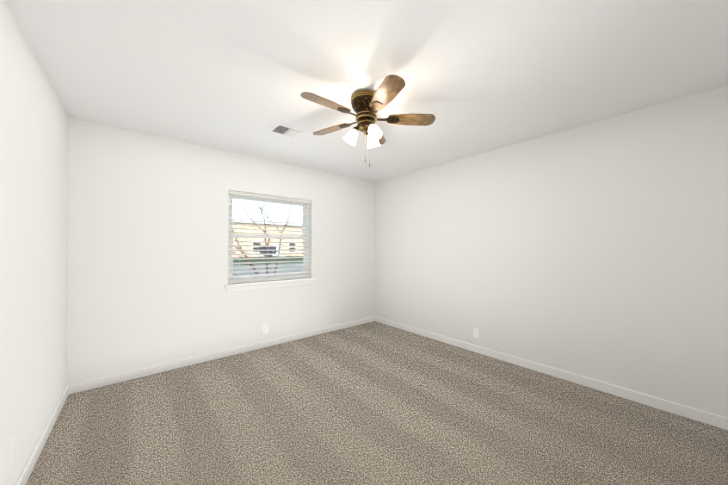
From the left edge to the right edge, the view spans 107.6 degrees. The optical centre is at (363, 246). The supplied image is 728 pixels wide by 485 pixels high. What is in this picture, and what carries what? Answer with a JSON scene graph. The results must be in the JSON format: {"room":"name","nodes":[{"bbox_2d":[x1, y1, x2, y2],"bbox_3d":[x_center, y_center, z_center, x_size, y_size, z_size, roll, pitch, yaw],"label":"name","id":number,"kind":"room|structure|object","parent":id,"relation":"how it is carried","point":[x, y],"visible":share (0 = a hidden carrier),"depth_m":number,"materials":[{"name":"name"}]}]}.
{"room":"empty bedroom","nodes":[
{"label":"empty bedroom","id":0,"kind":"room"},
{"bbox_2d":[0,0,68,484],"bbox_3d":[-1.368,0.068,0.790,0.120,2.440,3.960,0,0,-40],"label":"wall","id":1,"kind":"structure","parent":0,"point":[34,134],"depth_m":1.51,"materials":[{"name":"white paint"}]},
{"bbox_2d":[13,432,17,461],"bbox_3d":[-1.778,1.016,1.355,0.010,0.118,0.072,0,0,-40],"label":"electrical outlet","id":2,"kind":"object","parent":1,"relation":"attached to","point":[15,446],"visible":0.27,"depth_m":1.35,"materials":[{"name":"white plastic"}]},
{"bbox_2d":[15,384,70,484],"bbox_3d":[-1.994,1.251,1.626,0.013,0.085,1.805,0,0,-40],"label":"baseboard","id":3,"kind":"structure","parent":1,"relation":"attached to","point":[32,460],"depth_m":1.69,"materials":[{"name":"white paint"}]},
{"bbox_2d":[67,117,374,384],"bbox_3d":[-1.257,0.084,3.582,3.975,2.440,0.160,0,0,-40],"label":"wall","id":4,"kind":"structure","parent":0,"point":[148,229],"depth_m":2.86,"materials":[{"name":"white paint"}]},
{"bbox_2d":[71,316,374,393],"bbox_3d":[-1.210,1.261,3.501,3.630,0.085,0.017,0,0,-40],"label":"baseboard","id":5,"kind":"structure","parent":4,"relation":"attached to","point":[116,378],"depth_m":2.96,"materials":[{"name":"white paint"}]},
{"bbox_2d":[262,324,267,333],"bbox_3d":[-1.277,1.063,3.448,0.072,0.118,0.010,0,0,-40],"label":"electrical outlet","id":6,"kind":"object","parent":4,"relation":"attached to","point":[264,328],"visible":1,"depth_m":3.44,"materials":[{"name":"white plastic"}]},
{"bbox_2d":[228,195,308,281],"bbox_3d":[-1.267,-0.109,3.628,1.114,1.131,0.070,0,0,-40],"label":"window","id":7,"kind":"structure","parent":4,"relation":"in","point":[270,236],"depth_m":3.60,"materials":[{"name":"white plastic"}]},
{"bbox_2d":[228,190,310,283],"bbox_3d":[-1.210,-0.110,3.561,1.098,1.123,0.067,0,0,-40],"label":"window blinds","id":8,"kind":"object","parent":7,"relation":"attached to","point":[238,194],"visible":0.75,"depth_m":3.50,"materials":[{"name":"white plastic"}]},
{"bbox_2d":[224,278,315,292],"bbox_3d":[-1.202,0.501,3.548,1.204,0.090,0.130,0,0,-40],"label":"window sill","id":9,"kind":"structure","parent":4,"relation":"attached to","point":[236,287],"depth_m":3.46,"materials":[{"name":"white paint"}]},
{"bbox_2d":[7,0,727,182],"bbox_3d":[0.073,-1.205,2.016,3.975,0.120,4.280,0,0,-40],"label":"ceiling","id":10,"kind":"structure","parent":0,"point":[241,76],"depth_m":1.70,"materials":[{"name":"white paint"}]},
{"bbox_2d":[268,122,304,137],"bbox_3d":[-0.760,-1.133,2.624,0.280,0.016,0.225,0,0,-40],"label":"ceiling vent","id":11,"kind":"object","parent":10,"relation":"in","point":[284,130],"visible":1,"depth_m":2.60,"materials":[{"name":"white metal"}]},
{"bbox_2d":[300,75,434,166],"bbox_3d":[-0.017,-0.874,2.021,0.988,0.542,1.024,0,0,-40],"label":"ceiling fan","id":12,"kind":"object","parent":10,"relation":"hanging from","point":[367,105],"visible":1,"depth_m":1.97,"materials":[{"name":"brown wood"}]},
{"bbox_2d":[26,321,727,484],"bbox_3d":[0.073,1.355,2.002,3.975,0.120,4.280,0,0,-40],"label":"floor","id":13,"kind":"structure","parent":0,"point":[374,403],"depth_m":1.91,"materials":[{"name":"carpet"}]},
{"bbox_2d":[375,85,727,417],"bbox_3d":[1.529,0.082,3.241,0.160,2.440,3.960,0,0,-40],"label":"wall","id":14,"kind":"structure","parent":0,"point":[597,250],"depth_m":2.47,"materials":[{"name":"white paint"}]},
{"bbox_2d":[473,328,478,338],"bbox_3d":[1.384,1.067,3.291,0.010,0.118,0.072,0,0,-40],"label":"electrical outlet","id":15,"kind":"object","parent":14,"relation":"attached to","point":[475,332],"visible":1,"depth_m":3.28,"materials":[{"name":"white plastic"}]},
{"bbox_2d":[375,316,727,429],"bbox_3d":[1.462,1.259,3.177,0.017,0.085,3.960,0,0,-40],"label":"baseboard","id":16,"kind":"structure","parent":14,"relation":"attached to","point":[718,421],"depth_m":2.46,"materials":[{"name":"white paint"}]},
{"label":"outside","id":17,"kind":"structure","parent":0,"visible":0},
{"bbox_2d":[233,263,302,275],"bbox_3d":[-20.264,1.992,46.446,110.000,0.200,89.820,0,0,-40],"label":"ground","id":18,"kind":"structure","parent":17,"point":[259,268],"depth_m":20.29,"materials":[{"name":"grey concrete"}]},
{"bbox_2d":[232,201,300,273],"bbox_3d":[-3.898,-1.267,10.027,6.809,5.947,4.163,0,0,-40],"label":"tree","id":19,"kind":"object","parent":18,"relation":"on","point":[248,260],"depth_m":9.81,"materials":[{"name":"brown plant"}]},
{"bbox_2d":[232,217,302,257],"bbox_3d":[-15.580,-1.297,44.022,31.000,6.350,10.800,0,0,-40],"label":"house","id":20,"kind":"structure","parent":18,"relation":"on","point":[270,232],"depth_m":39.87,"materials":[{"name":"beige"}]},
{"bbox_2d":[233,256,302,264],"bbox_3d":[-7.732,1.419,30.081,32.000,0.790,1.320,0,0,-40],"label":"hedge","id":21,"kind":"object","parent":18,"relation":"on","point":[286,259],"depth_m":27.69,"materials":[{"name":"green plant"}]},
{"bbox_2d":[258,247,277,256],"bbox_3d":[-12.060,0.870,33.499,2.240,1.900,4.916,0,0,-20],"label":"van","id":22,"kind":"object","parent":18,"relation":"on","point":[263,252],"depth_m":31.90,"materials":[{"name":"grey paint"}]}
]}

